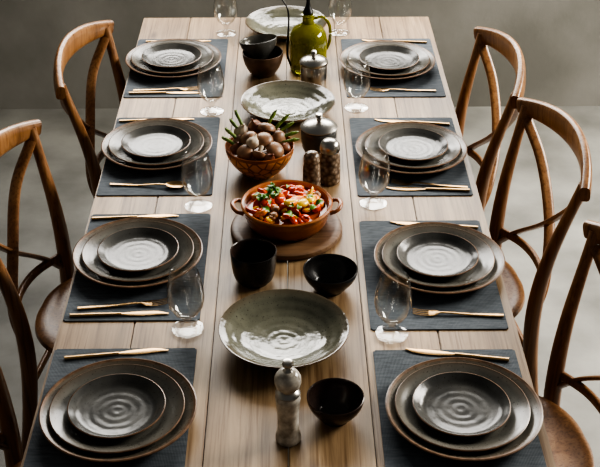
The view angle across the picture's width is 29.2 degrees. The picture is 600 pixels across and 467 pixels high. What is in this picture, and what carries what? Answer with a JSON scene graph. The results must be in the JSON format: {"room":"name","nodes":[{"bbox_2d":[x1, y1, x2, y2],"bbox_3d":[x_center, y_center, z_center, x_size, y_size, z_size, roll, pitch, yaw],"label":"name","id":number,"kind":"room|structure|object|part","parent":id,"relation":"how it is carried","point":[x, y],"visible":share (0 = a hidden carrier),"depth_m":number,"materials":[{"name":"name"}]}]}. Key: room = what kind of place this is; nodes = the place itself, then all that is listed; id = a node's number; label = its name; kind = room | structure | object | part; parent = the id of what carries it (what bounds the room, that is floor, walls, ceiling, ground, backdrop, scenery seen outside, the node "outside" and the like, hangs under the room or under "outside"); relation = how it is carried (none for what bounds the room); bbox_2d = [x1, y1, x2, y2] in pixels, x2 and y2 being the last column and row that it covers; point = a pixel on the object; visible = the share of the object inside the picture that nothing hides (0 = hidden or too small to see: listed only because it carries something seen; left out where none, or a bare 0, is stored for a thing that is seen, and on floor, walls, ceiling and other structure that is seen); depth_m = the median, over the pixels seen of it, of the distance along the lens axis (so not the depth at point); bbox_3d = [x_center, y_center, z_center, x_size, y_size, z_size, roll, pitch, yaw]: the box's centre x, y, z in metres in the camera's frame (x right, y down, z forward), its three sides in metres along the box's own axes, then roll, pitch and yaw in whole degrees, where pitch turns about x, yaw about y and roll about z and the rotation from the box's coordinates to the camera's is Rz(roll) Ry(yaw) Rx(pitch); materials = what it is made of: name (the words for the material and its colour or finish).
{"room":"dining room","nodes":[
{"label":"dining room","id":0,"kind":"room"},
{"bbox_2d":[0,0,599,108],"bbox_3d":[-0.059,-2.011,4.335,5.400,3.300,0.200,0,32,-1],"label":"wall","id":1,"kind":"structure","parent":0,"point":[558,41],"depth_m":4.95,"materials":[{"name":"paint"}]},
{"bbox_2d":[0,106,599,466],"bbox_3d":[-0.026,0.930,2.854,5.400,0.100,5.840,0,32,-1],"label":"floor","id":2,"kind":"structure","parent":0,"point":[62,150],"depth_m":4.33,"materials":[{"name":"concrete"}]},
{"bbox_2d":[0,367,23,466],"bbox_3d":[-0.531,0.583,2.446,0.532,0.928,0.514,2,32,4],"label":"dining chair","id":3,"kind":"object","parent":2,"relation":"on","point":[10,439],"visible":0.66,"depth_m":2.56,"materials":[{"name":"brown wood"}]},
{"bbox_3d":[-0.474,0.602,2.452,0.418,0.034,0.418,2,32,4],"label":"seat","id":4,"kind":"part","parent":3,"relation":"part of","materials":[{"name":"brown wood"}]},
{"bbox_2d":[0,119,73,454],"bbox_3d":[-0.544,0.198,3.057,0.532,0.928,0.514,4,32,6],"label":"dining chair","id":5,"kind":"object","parent":2,"relation":"on","point":[49,316],"visible":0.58,"depth_m":3.02,"materials":[{"name":"brown wood"}]},
{"bbox_3d":[-0.764,-0.173,2.857,0.089,0.088,0.514,4,32,6],"label":"rail","id":6,"kind":"part","parent":5,"relation":"part of","materials":[{"name":"brown wood"}]},
{"bbox_3d":[-0.487,0.218,3.062,0.418,0.034,0.418,4,32,6],"label":"seat","id":7,"kind":"part","parent":5,"relation":"part of","materials":[{"name":"brown wood"}]},
{"bbox_2d":[53,20,125,197],"bbox_3d":[-0.452,-0.176,3.651,0.532,0.928,0.514,4,32,7],"label":"dining chair","id":8,"kind":"object","parent":2,"relation":"on","point":[77,38],"visible":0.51,"depth_m":3.53,"materials":[{"name":"brown wood"}]},
{"bbox_3d":[-0.671,-0.549,3.454,0.089,0.088,0.514,4,32,7],"label":"rail","id":9,"kind":"part","parent":8,"relation":"part of","materials":[{"name":"brown wood"}]},
{"bbox_2d":[21,17,555,466],"bbox_3d":[-0.033,0.256,3.127,0.998,0.750,2.620,0,32,-1],"label":"dining table","id":10,"kind":"object","parent":2,"relation":"on","point":[234,423],"visible":0.27,"depth_m":2.62,"materials":[{"name":"brown wood"}]},
{"bbox_2d":[23,348,196,466],"bbox_3d":[-0.366,0.365,2.248,0.300,0.003,0.450,0,32,-1],"label":"placemat","id":11,"kind":"object","parent":10,"relation":"on","point":[40,453],"visible":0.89,"depth_m":2.21,"materials":[{"name":"fabric"}]},
{"bbox_2d":[64,348,167,359],"bbox_3d":[-0.385,0.252,2.418,0.217,0.005,0.016,-4,32,-7],"label":"table knife","id":12,"kind":"object","parent":11,"relation":"on","point":[150,350],"visible":1,"depth_m":2.42,"materials":[{"name":"gold metal"}]},
{"bbox_2d":[39,358,196,462],"bbox_3d":[-0.353,0.348,2.244,0.305,0.028,0.305,0,32,-1],"label":"dinner plate","id":13,"kind":"object","parent":11,"relation":"on","point":[189,393],"visible":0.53,"depth_m":2.21,"materials":[{"name":"beige ceramic"}]},
{"bbox_2d":[49,364,184,453],"bbox_3d":[-0.355,0.345,2.238,0.262,0.025,0.262,0,32,-1],"label":"salad plate","id":14,"kind":"object","parent":13,"relation":"on","point":[60,423],"visible":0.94,"depth_m":2.22,"materials":[{"name":"grey ceramic"}]},
{"bbox_2d":[67,374,165,438],"bbox_3d":[-0.355,0.341,2.235,0.190,0.022,0.190,0,32,-1],"label":"plate","id":15,"kind":"object","parent":14,"relation":"on","point":[113,406],"visible":1,"depth_m":2.24,"materials":[{"name":"ceramic"}]},
{"bbox_2d":[63,214,210,321],"bbox_3d":[-0.373,0.072,2.713,0.300,0.003,0.450,0,32,-1],"label":"placemat","id":16,"kind":"object","parent":10,"relation":"on","point":[184,293],"visible":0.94,"depth_m":2.60,"materials":[{"name":"fabric"}]},
{"bbox_2d":[70,311,168,316],"bbox_3d":[-0.399,0.176,2.537,0.217,0.005,0.016,-2,32,-2],"label":"table knife","id":17,"kind":"object","parent":16,"relation":"on","point":[137,313],"visible":1,"depth_m":2.53,"materials":[{"name":"gold metal"}]},
{"bbox_2d":[77,298,166,309],"bbox_3d":[-0.395,0.158,2.563,0.200,0.006,0.022,-4,32,-6],"label":"fork","id":18,"kind":"object","parent":16,"relation":"on","point":[145,303],"visible":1,"depth_m":2.56,"materials":[{"name":"gold metal"}]},
{"bbox_2d":[92,214,178,219],"bbox_3d":[-0.413,-0.043,2.885,0.217,0.005,0.016,-2,32,-4],"label":"table knife","id":19,"kind":"object","parent":16,"relation":"on","point":[152,215],"visible":0.91,"depth_m":2.88,"materials":[{"name":"gold metal"}]},
{"bbox_2d":[72,217,202,288],"bbox_3d":[-0.382,0.051,2.716,0.305,0.028,0.305,-3,32,-4],"label":"dinner plate","id":20,"kind":"object","parent":16,"relation":"on","point":[78,263],"visible":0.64,"depth_m":2.69,"materials":[{"name":"beige ceramic"}]},
{"bbox_2d":[82,221,193,281],"bbox_3d":[-0.381,0.048,2.710,0.262,0.025,0.262,-3,32,-4],"label":"salad plate","id":21,"kind":"object","parent":20,"relation":"on","point":[90,258],"visible":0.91,"depth_m":2.69,"materials":[{"name":"grey ceramic"}]},
{"bbox_2d":[97,227,178,271],"bbox_3d":[-0.380,0.044,2.706,0.190,0.022,0.190,-3,32,-4],"label":"plate","id":22,"kind":"object","parent":21,"relation":"on","point":[137,249],"visible":1,"depth_m":2.72,"materials":[{"name":"ceramic"}]},
{"bbox_2d":[96,117,219,195],"bbox_3d":[-0.381,-0.219,3.174,0.300,0.003,0.450,0,32,-1],"label":"placemat","id":23,"kind":"object","parent":10,"relation":"on","point":[197,175],"visible":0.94,"depth_m":3.07,"materials":[{"name":"fabric"}]},
{"bbox_2d":[110,181,186,188],"bbox_3d":[-0.398,-0.128,3.018,0.203,0.009,0.036,2,32,3],"label":"spoon","id":24,"kind":"object","parent":23,"relation":"on","point":[172,184],"visible":0.98,"depth_m":3.02,"materials":[{"name":"gold metal"}]},
{"bbox_2d":[119,118,193,121],"bbox_3d":[-0.416,-0.332,3.344,0.217,0.005,0.016,-3,32,-4],"label":"table knife","id":25,"kind":"object","parent":23,"relation":"on","point":[124,120],"visible":0.59,"depth_m":3.34,"materials":[{"name":"gold metal"}]},
{"bbox_2d":[101,118,211,170],"bbox_3d":[-0.394,-0.239,3.177,0.305,0.028,0.305,3,32,4],"label":"dinner plate","id":26,"kind":"object","parent":23,"relation":"on","point":[207,145],"visible":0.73,"depth_m":3.14,"materials":[{"name":"beige ceramic"}]},
{"bbox_2d":[108,121,203,165],"bbox_3d":[-0.395,-0.242,3.171,0.262,0.025,0.262,3,32,4],"label":"salad plate","id":27,"kind":"object","parent":26,"relation":"on","point":[197,139],"visible":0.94,"depth_m":3.16,"materials":[{"name":"grey ceramic"}]},
{"bbox_2d":[121,125,190,157],"bbox_3d":[-0.396,-0.246,3.167,0.190,0.022,0.190,3,32,4],"label":"plate","id":28,"kind":"object","parent":27,"relation":"on","point":[153,141],"visible":1,"depth_m":3.18,"materials":[{"name":"ceramic"}]},
{"bbox_2d":[123,39,227,97],"bbox_3d":[-0.388,-0.532,3.672,0.300,0.003,0.450,0,32,-1],"label":"placemat","id":29,"kind":"object","parent":10,"relation":"on","point":[210,82],"visible":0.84,"depth_m":3.57,"materials":[{"name":"fabric"}]},
{"bbox_2d":[129,91,199,93],"bbox_3d":[-0.411,-0.430,3.500,0.217,0.005,0.016,-1,32,-2],"label":"table knife","id":30,"kind":"object","parent":29,"relation":"on","point":[148,92],"visible":0.98,"depth_m":3.50,"materials":[{"name":"gold metal"}]},
{"bbox_2d":[133,86,198,90],"bbox_3d":[-0.409,-0.443,3.518,0.200,0.006,0.022,-2,32,-3],"label":"fork","id":31,"kind":"object","parent":29,"relation":"on","point":[195,87],"visible":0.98,"depth_m":3.52,"materials":[{"name":"gold metal"}]},
{"bbox_2d":[125,39,220,77],"bbox_3d":[-0.403,-0.551,3.672,0.305,0.028,0.305,-14,35,-21],"label":"dinner plate","id":32,"kind":"object","parent":29,"relation":"on","point":[216,59],"visible":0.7,"depth_m":3.63,"materials":[{"name":"beige ceramic"}]},
{"bbox_2d":[131,40,212,73],"bbox_3d":[-0.407,-0.555,3.668,0.262,0.025,0.262,-14,35,-21],"label":"salad plate","id":33,"kind":"object","parent":32,"relation":"on","point":[206,58],"visible":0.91,"depth_m":3.66,"materials":[{"name":"grey ceramic"}]},
{"bbox_2d":[142,43,201,68],"bbox_3d":[-0.409,-0.560,3.665,0.190,0.022,0.190,-14,35,-21],"label":"plate","id":34,"kind":"object","parent":33,"relation":"on","point":[168,55],"visible":1,"depth_m":3.69,"materials":[{"name":"ceramic"}]},
{"bbox_2d":[166,266,204,328],"bbox_3d":[-0.244,0.144,2.456,0.081,0.148,0.081,0,32,-1],"label":"wine glass","id":35,"kind":"object","parent":10,"relation":"on","point":[198,274],"visible":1,"depth_m":2.44,"materials":[{"name":"clear glass"}]},
{"bbox_2d":[181,152,212,202],"bbox_3d":[-0.259,-0.132,2.894,0.081,0.148,0.081,0,32,-1],"label":"wine glass","id":36,"kind":"object","parent":10,"relation":"on","point":[185,152],"visible":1,"depth_m":2.88,"materials":[{"name":"clear glass"}]},
{"bbox_2d":[197,63,224,112],"bbox_3d":[-0.260,-0.423,3.362,0.081,0.148,0.081,0,32,-1],"label":"wine glass","id":37,"kind":"object","parent":10,"relation":"on","point":[219,63],"visible":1,"depth_m":3.35,"materials":[{"name":"clear glass"}]},
{"bbox_2d":[213,0,237,30],"bbox_3d":[-0.250,-0.742,3.869,0.081,0.148,0.081,0,32,-1],"label":"wine glass","id":38,"kind":"object","parent":10,"relation":"on","point":[214,0],"visible":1,"depth_m":3.87,"materials":[{"name":"clear glass"}]},
{"bbox_2d":[230,238,276,288],"bbox_3d":[-0.106,0.073,2.635,0.106,0.083,0.106,0,32,-1],"label":"ceramic cup","id":39,"kind":"object","parent":10,"relation":"on","point":[253,260],"visible":1,"depth_m":2.62,"materials":[{"name":"black ceramic"}]},
{"bbox_2d":[221,110,299,179],"bbox_3d":[-0.107,-0.233,3.049,0.184,0.159,0.185,19,37,27],"label":"bowl","id":40,"kind":"object","parent":10,"relation":"on","point":[259,151],"visible":1,"depth_m":3.02,"materials":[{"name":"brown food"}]},
{"bbox_2d":[242,46,282,77],"bbox_3d":[-0.116,-0.536,3.608,0.128,0.076,0.128,0,32,-1],"label":"bowl","id":41,"kind":"object","parent":10,"relation":"on","point":[267,67],"visible":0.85,"depth_m":3.57,"materials":[{"name":"brown ceramic"}]},
{"bbox_2d":[239,34,276,58],"bbox_3d":[-0.130,-0.585,3.602,0.118,0.075,0.120,14,35,21],"label":"bowl","id":42,"kind":"object","parent":41,"relation":"on","point":[260,46],"visible":0.98,"depth_m":3.57,"materials":[{"name":"ceramic"}]},
{"bbox_2d":[218,289,348,368],"bbox_3d":[-0.034,0.216,2.443,0.277,0.046,0.277,0,32,-1],"label":"serving bowl","id":43,"kind":"object","parent":10,"relation":"on","point":[267,328],"visible":0.96,"depth_m":2.47,"materials":[{"name":"green ceramic"}]},
{"bbox_2d":[230,210,341,260],"bbox_3d":[-0.033,-0.013,2.833,0.276,0.018,0.276,0,32,-1],"label":"wooden trivet","id":44,"kind":"object","parent":10,"relation":"on","point":[330,233],"visible":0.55,"depth_m":2.78,"materials":[{"name":"brown wood"}]},
{"bbox_2d":[230,180,342,241],"bbox_3d":[-0.033,-0.063,2.814,0.225,0.090,0.225,26,41,35],"label":"casserole dish","id":45,"kind":"object","parent":44,"relation":"on","point":[276,210],"visible":1,"depth_m":2.78,"materials":[{"name":"ceramic"}]},
{"bbox_2d":[245,6,326,39],"bbox_3d":[-0.046,-0.700,3.898,0.277,0.046,0.277,24,39,33],"label":"serving platter","id":46,"kind":"object","parent":10,"relation":"on","point":[269,20],"visible":0.54,"depth_m":3.95,"materials":[{"name":"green ceramic"}]},
{"bbox_2d":[241,80,334,123],"bbox_3d":[-0.035,-0.372,3.376,0.277,0.046,0.277,-14,35,-21],"label":"serving platter","id":47,"kind":"object","parent":10,"relation":"on","point":[302,100],"visible":0.94,"depth_m":3.41,"materials":[{"name":"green ceramic"}]},
{"bbox_2d":[274,358,301,446],"bbox_3d":[-0.022,0.313,2.152,0.051,0.192,0.051,0,32,-1],"label":"pepper mill","id":48,"kind":"object","parent":10,"relation":"on","point":[287,380],"visible":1,"depth_m":2.13,"materials":[{"name":"marble"},{"name":"pewter"}]},
{"bbox_3d":[-0.022,0.242,2.108,0.021,0.026,0.021,0,32,-1],"label":"knob","id":49,"kind":"part","parent":48,"relation":"part of","materials":[{"name":"grey metal"}]},
{"bbox_2d":[282,0,331,74],"bbox_3d":[0.023,-0.624,3.590,0.120,0.246,0.126,23,39,32],"label":"olive oil bottle","id":50,"kind":"object","parent":10,"relation":"on","point":[306,36],"visible":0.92,"depth_m":3.56,"materials":[{"name":"green glass"}]},
{"bbox_3d":[-0.043,-0.625,3.569,0.037,0.222,0.016,24,39,33],"label":"spout","id":51,"kind":"part","parent":50,"relation":"part of","materials":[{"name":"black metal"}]},
{"bbox_3d":[0.025,-0.601,3.607,0.120,0.188,0.120,0,32,-1],"label":"glass","id":52,"kind":"part","parent":50,"relation":"part of","materials":[{"name":"green glass"}]},
{"bbox_3d":[0.070,-0.628,3.591,0.058,0.114,0.010,0,32,-1],"label":"handle","id":53,"kind":"part","parent":50,"relation":"part of","materials":[{"name":"green glass"}]},
{"bbox_2d":[303,150,320,186],"bbox_3d":[0.030,-0.164,2.984,0.047,0.112,0.047,0,32,-1],"label":"spice shaker","id":54,"kind":"object","parent":10,"relation":"on","point":[311,166],"visible":0.78,"depth_m":2.96,"materials":[{"name":"glass"}]},
{"bbox_2d":[299,50,327,87],"bbox_3d":[0.042,-0.504,3.516,0.087,0.121,0.087,0,32,-1],"label":"lidded jar","id":55,"kind":"object","parent":10,"relation":"on","point":[313,66],"visible":0.94,"depth_m":3.49,"materials":[{"name":"grey metal"}]},
{"bbox_3d":[0.042,-0.537,3.495,0.087,0.044,0.087,0,32,-1],"label":"lid","id":56,"kind":"part","parent":55,"relation":"part of","materials":[{"name":"grey metal"}]},
{"bbox_2d":[300,113,337,153],"bbox_3d":[0.052,-0.274,3.151,0.102,0.121,0.102,0,32,-1],"label":"lidded jar","id":57,"kind":"object","parent":10,"relation":"on","point":[314,130],"visible":0.85,"depth_m":3.12,"materials":[{"name":"metal"}]},
{"bbox_3d":[0.052,-0.306,3.131,0.102,0.045,0.102,0,32,-1],"label":"lid","id":58,"kind":"part","parent":57,"relation":"part of","materials":[{"name":"grey metal"}]},
{"bbox_2d":[319,137,339,185],"bbox_3d":[0.078,-0.191,3.015,0.058,0.126,0.058,0,32,-1],"label":"spice shaker","id":59,"kind":"object","parent":10,"relation":"on","point":[329,154],"visible":0.94,"depth_m":2.99,"materials":[{"name":"glass"}]},
{"bbox_2d":[303,254,357,296],"bbox_3d":[0.069,0.103,2.612,0.124,0.057,0.124,0,32,-1],"label":"bowl","id":60,"kind":"object","parent":10,"relation":"on","point":[329,275],"visible":1,"depth_m":2.64,"materials":[{"name":"black ceramic"}]},
{"bbox_2d":[307,378,363,426],"bbox_3d":[0.069,0.338,2.242,0.112,0.055,0.112,0,32,-1],"label":"bowl","id":61,"kind":"object","parent":10,"relation":"on","point":[335,402],"visible":1,"depth_m":2.26,"materials":[{"name":"ceramic"}]},
{"bbox_2d":[328,0,351,30],"bbox_3d":[0.135,-0.745,3.873,0.081,0.148,0.081,0,32,-1],"label":"wine glass","id":62,"kind":"object","parent":10,"relation":"on","point":[329,0],"visible":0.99,"depth_m":3.87,"materials":[{"name":"clear glass"}]},
{"bbox_2d":[343,61,370,104],"bbox_3d":[0.168,-0.436,3.382,0.081,0.148,0.081,0,32,-1],"label":"wine glass","id":63,"kind":"object","parent":10,"relation":"on","point":[347,61],"visible":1,"depth_m":3.38,"materials":[{"name":"clear glass"}]},
{"bbox_2d":[358,150,389,199],"bbox_3d":[0.188,-0.139,2.911,0.081,0.148,0.081,0,32,-1],"label":"wine glass","id":64,"kind":"object","parent":10,"relation":"on","point":[364,150],"visible":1,"depth_m":2.90,"materials":[{"name":"clear glass"}]},
{"bbox_2d":[341,38,445,97],"bbox_3d":[0.290,-0.534,3.675,0.300,0.003,0.450,0,32,-1],"label":"placemat","id":65,"kind":"object","parent":10,"relation":"on","point":[357,86],"visible":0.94,"depth_m":3.56,"materials":[{"name":"fabric"}]},
{"bbox_2d":[339,40,434,79],"bbox_3d":[0.277,-0.543,3.660,0.305,0.028,0.305,-14,35,-22],"label":"dinner plate","id":66,"kind":"object","parent":65,"relation":"on","point":[343,60],"visible":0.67,"depth_m":3.62,"materials":[{"name":"beige ceramic"}]},
{"bbox_2d":[347,42,429,75],"bbox_3d":[0.281,-0.546,3.654,0.262,0.025,0.262,-14,35,-22],"label":"salad plate","id":67,"kind":"object","parent":66,"relation":"on","point":[353,59],"visible":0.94,"depth_m":3.64,"materials":[{"name":"grey ceramic"}]},
{"bbox_2d":[359,45,418,70],"bbox_3d":[0.283,-0.550,3.650,0.190,0.022,0.190,-14,35,-22],"label":"plate","id":68,"kind":"object","parent":67,"relation":"on","point":[382,57],"visible":1,"depth_m":3.67,"materials":[{"name":"ceramic"}]},
{"bbox_2d":[362,39,426,42],"bbox_3d":[0.314,-0.642,3.837,0.217,0.005,0.016,3,32,5],"label":"table knife","id":69,"kind":"object","parent":65,"relation":"on","point":[362,39],"visible":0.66,"depth_m":3.83,"materials":[{"name":"gold metal"}]},
{"bbox_2d":[370,87,435,90],"bbox_3d":[0.315,-0.440,3.514,0.200,0.006,0.022,1,32,1],"label":"fork","id":70,"kind":"object","parent":65,"relation":"on","point":[372,88],"visible":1,"depth_m":3.51,"materials":[{"name":"gold metal"}]},
{"bbox_2d":[374,272,412,332],"bbox_3d":[0.198,0.154,2.440,0.081,0.148,0.081,0,32,-1],"label":"wine glass","id":71,"kind":"object","parent":10,"relation":"on","point":[380,280],"visible":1,"depth_m":2.43,"materials":[{"name":"clear glass"}]},
{"bbox_2d":[349,117,472,196],"bbox_3d":[0.297,-0.218,3.173,0.300,0.003,0.450,0,32,-1],"label":"placemat","id":72,"kind":"object","parent":10,"relation":"on","point":[373,179],"visible":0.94,"depth_m":3.06,"materials":[{"name":"fabric"}]},
{"bbox_2d":[356,121,466,174],"bbox_3d":[0.305,-0.228,3.158,0.305,0.028,0.305,26,41,35],"label":"dinner plate","id":73,"kind":"object","parent":72,"relation":"on","point":[360,143],"visible":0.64,"depth_m":3.11,"materials":[{"name":"beige ceramic"}]},
{"bbox_2d":[365,123,460,168],"bbox_3d":[0.309,-0.233,3.156,0.262,0.025,0.262,26,41,35],"label":"salad plate","id":74,"kind":"object","parent":73,"relation":"on","point":[372,147],"visible":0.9,"depth_m":3.14,"materials":[{"name":"grey ceramic"}]},
{"bbox_2d":[379,128,447,160],"bbox_3d":[0.310,-0.237,3.153,0.190,0.022,0.190,26,41,35],"label":"plate","id":75,"kind":"object","parent":74,"relation":"on","point":[408,144],"visible":1,"depth_m":3.17,"materials":[{"name":"ceramic"}]},
{"bbox_2d":[375,119,448,124],"bbox_3d":[0.324,-0.324,3.331,0.217,0.005,0.016,4,32,7],"label":"table knife","id":76,"kind":"object","parent":72,"relation":"on","point":[383,120],"visible":0.76,"depth_m":3.33,"materials":[{"name":"gold metal"}]},
{"bbox_2d":[386,187,469,190],"bbox_3d":[0.333,-0.116,3.002,0.217,0.005,0.016,2,32,3],"label":"table knife","id":77,"kind":"object","parent":72,"relation":"on","point":[393,188],"visible":1,"depth_m":3.00,"materials":[{"name":"gold metal"}]},
{"bbox_2d":[392,178,467,187],"bbox_3d":[0.340,-0.130,3.022,0.200,0.006,0.022,5,32,7],"label":"fork","id":78,"kind":"object","parent":72,"relation":"on","point":[394,180],"visible":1,"depth_m":3.02,"materials":[{"name":"gold metal"}]},
{"bbox_2d":[359,220,508,330],"bbox_3d":[0.301,0.089,2.686,0.300,0.003,0.450,0,32,-1],"label":"placemat","id":79,"kind":"object","parent":10,"relation":"on","point":[393,300],"visible":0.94,"depth_m":2.58,"materials":[{"name":"fabric"}]},
{"bbox_2d":[390,221,477,228],"bbox_3d":[0.332,-0.022,2.852,0.217,0.005,0.016,4,32,6],"label":"table knife","id":80,"kind":"object","parent":79,"relation":"on","point":[395,222],"visible":0.5,"depth_m":2.86,"materials":[{"name":"gold metal"}]},
{"bbox_2d":[374,222,504,294],"bbox_3d":[0.326,0.064,2.696,0.305,0.028,0.305,-21,38,-30],"label":"dinner plate","id":81,"kind":"object","parent":79,"relation":"on","point":[499,264],"visible":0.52,"depth_m":2.66,"materials":[{"name":"beige ceramic"}]},
{"bbox_2d":[382,226,494,287],"bbox_3d":[0.323,0.060,2.691,0.262,0.025,0.262,-21,38,-30],"label":"salad plate","id":82,"kind":"object","parent":81,"relation":"on","point":[485,264],"visible":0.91,"depth_m":2.67,"materials":[{"name":"grey ceramic"}]},
{"bbox_2d":[397,232,478,277],"bbox_3d":[0.321,0.056,2.687,0.190,0.022,0.190,-21,38,-30],"label":"plate","id":83,"kind":"object","parent":82,"relation":"on","point":[431,254],"visible":1,"depth_m":2.70,"materials":[{"name":"ceramic"}]},
{"bbox_2d":[412,308,503,316],"bbox_3d":[0.348,0.176,2.535,0.200,0.006,0.022,2,32,3],"label":"fork","id":84,"kind":"object","parent":79,"relation":"on","point":[430,312],"visible":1,"depth_m":2.53,"materials":[{"name":"gold metal"}]},
{"bbox_2d":[373,349,546,466],"bbox_3d":[0.307,0.367,2.244,0.300,0.003,0.450,0,32,-1],"label":"placemat","id":85,"kind":"object","parent":10,"relation":"on","point":[388,364],"visible":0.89,"depth_m":2.21,"materials":[{"name":"fabric"}]},
{"bbox_2d":[405,348,508,360],"bbox_3d":[0.329,0.254,2.414,0.217,0.005,0.016,5,33,8],"label":"table knife","id":86,"kind":"object","parent":85,"relation":"on","point":[420,351],"visible":1,"depth_m":2.41,"materials":[{"name":"gold metal"}]},
{"bbox_2d":[385,357,542,461],"bbox_3d":[0.319,0.347,2.246,0.305,0.028,0.305,-8,33,-13],"label":"dinner plate","id":87,"kind":"object","parent":85,"relation":"on","point":[534,425],"visible":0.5,"depth_m":2.21,"materials":[{"name":"beige ceramic"}]},
{"bbox_2d":[395,362,530,451],"bbox_3d":[0.316,0.343,2.243,0.262,0.025,0.262,-8,33,-13],"label":"salad plate","id":88,"kind":"object","parent":87,"relation":"on","point":[517,422],"visible":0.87,"depth_m":2.22,"materials":[{"name":"grey ceramic"}]},
{"bbox_2d":[412,372,510,436],"bbox_3d":[0.314,0.338,2.240,0.190,0.022,0.190,-8,33,-13],"label":"plate","id":89,"kind":"object","parent":88,"relation":"on","point":[461,404],"visible":1,"depth_m":2.25,"materials":[{"name":"ceramic"}]},
{"bbox_2d":[455,26,525,210],"bbox_3d":[0.389,-0.152,3.613,0.532,0.928,0.514,-2,32,-4],"label":"dining chair","id":90,"kind":"object","parent":2,"relation":"on","point":[500,41],"visible":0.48,"depth_m":3.50,"materials":[{"name":"brown wood"}]},
{"bbox_3d":[0.610,-0.518,3.405,0.089,0.088,0.514,-2,32,-4],"label":"rail","id":91,"kind":"part","parent":90,"relation":"part of","materials":[{"name":"brown wood"}]},
{"bbox_2d":[489,97,591,394],"bbox_3d":[0.460,0.127,3.169,0.532,0.928,0.514,-5,32,-7],"label":"dining chair","id":92,"kind":"object","parent":2,"relation":"on","point":[553,117],"visible":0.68,"depth_m":3.10,"materials":[{"name":"brown wood"}]},
{"bbox_3d":[0.403,0.149,3.172,0.418,0.034,0.418,-5,32,-7],"label":"seat","id":93,"kind":"part","parent":92,"relation":"part of","materials":[{"name":"brown wood"}]},
{"bbox_3d":[0.679,-0.246,2.973,0.089,0.088,0.514,-5,32,-7],"label":"rail","id":94,"kind":"part","parent":92,"relation":"part of","materials":[{"name":"brown wood"}]},
{"bbox_2d":[538,220,599,466],"bbox_3d":[0.508,0.473,2.619,0.532,0.928,0.514,-5,32,-7],"label":"dining chair","id":95,"kind":"object","parent":2,"relation":"on","point":[569,445],"visible":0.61,"depth_m":2.66,"materials":[{"name":"brown wood"}]},
{"bbox_3d":[0.452,0.495,2.622,0.418,0.034,0.418,-5,32,-7],"label":"seat","id":96,"kind":"part","parent":95,"relation":"part of","materials":[{"name":"brown wood"}]},
{"bbox_3d":[0.728,0.100,2.424,0.089,0.088,0.514,-5,32,-7],"label":"rail","id":97,"kind":"part","parent":95,"relation":"part of","materials":[{"name":"brown wood"}]}
]}

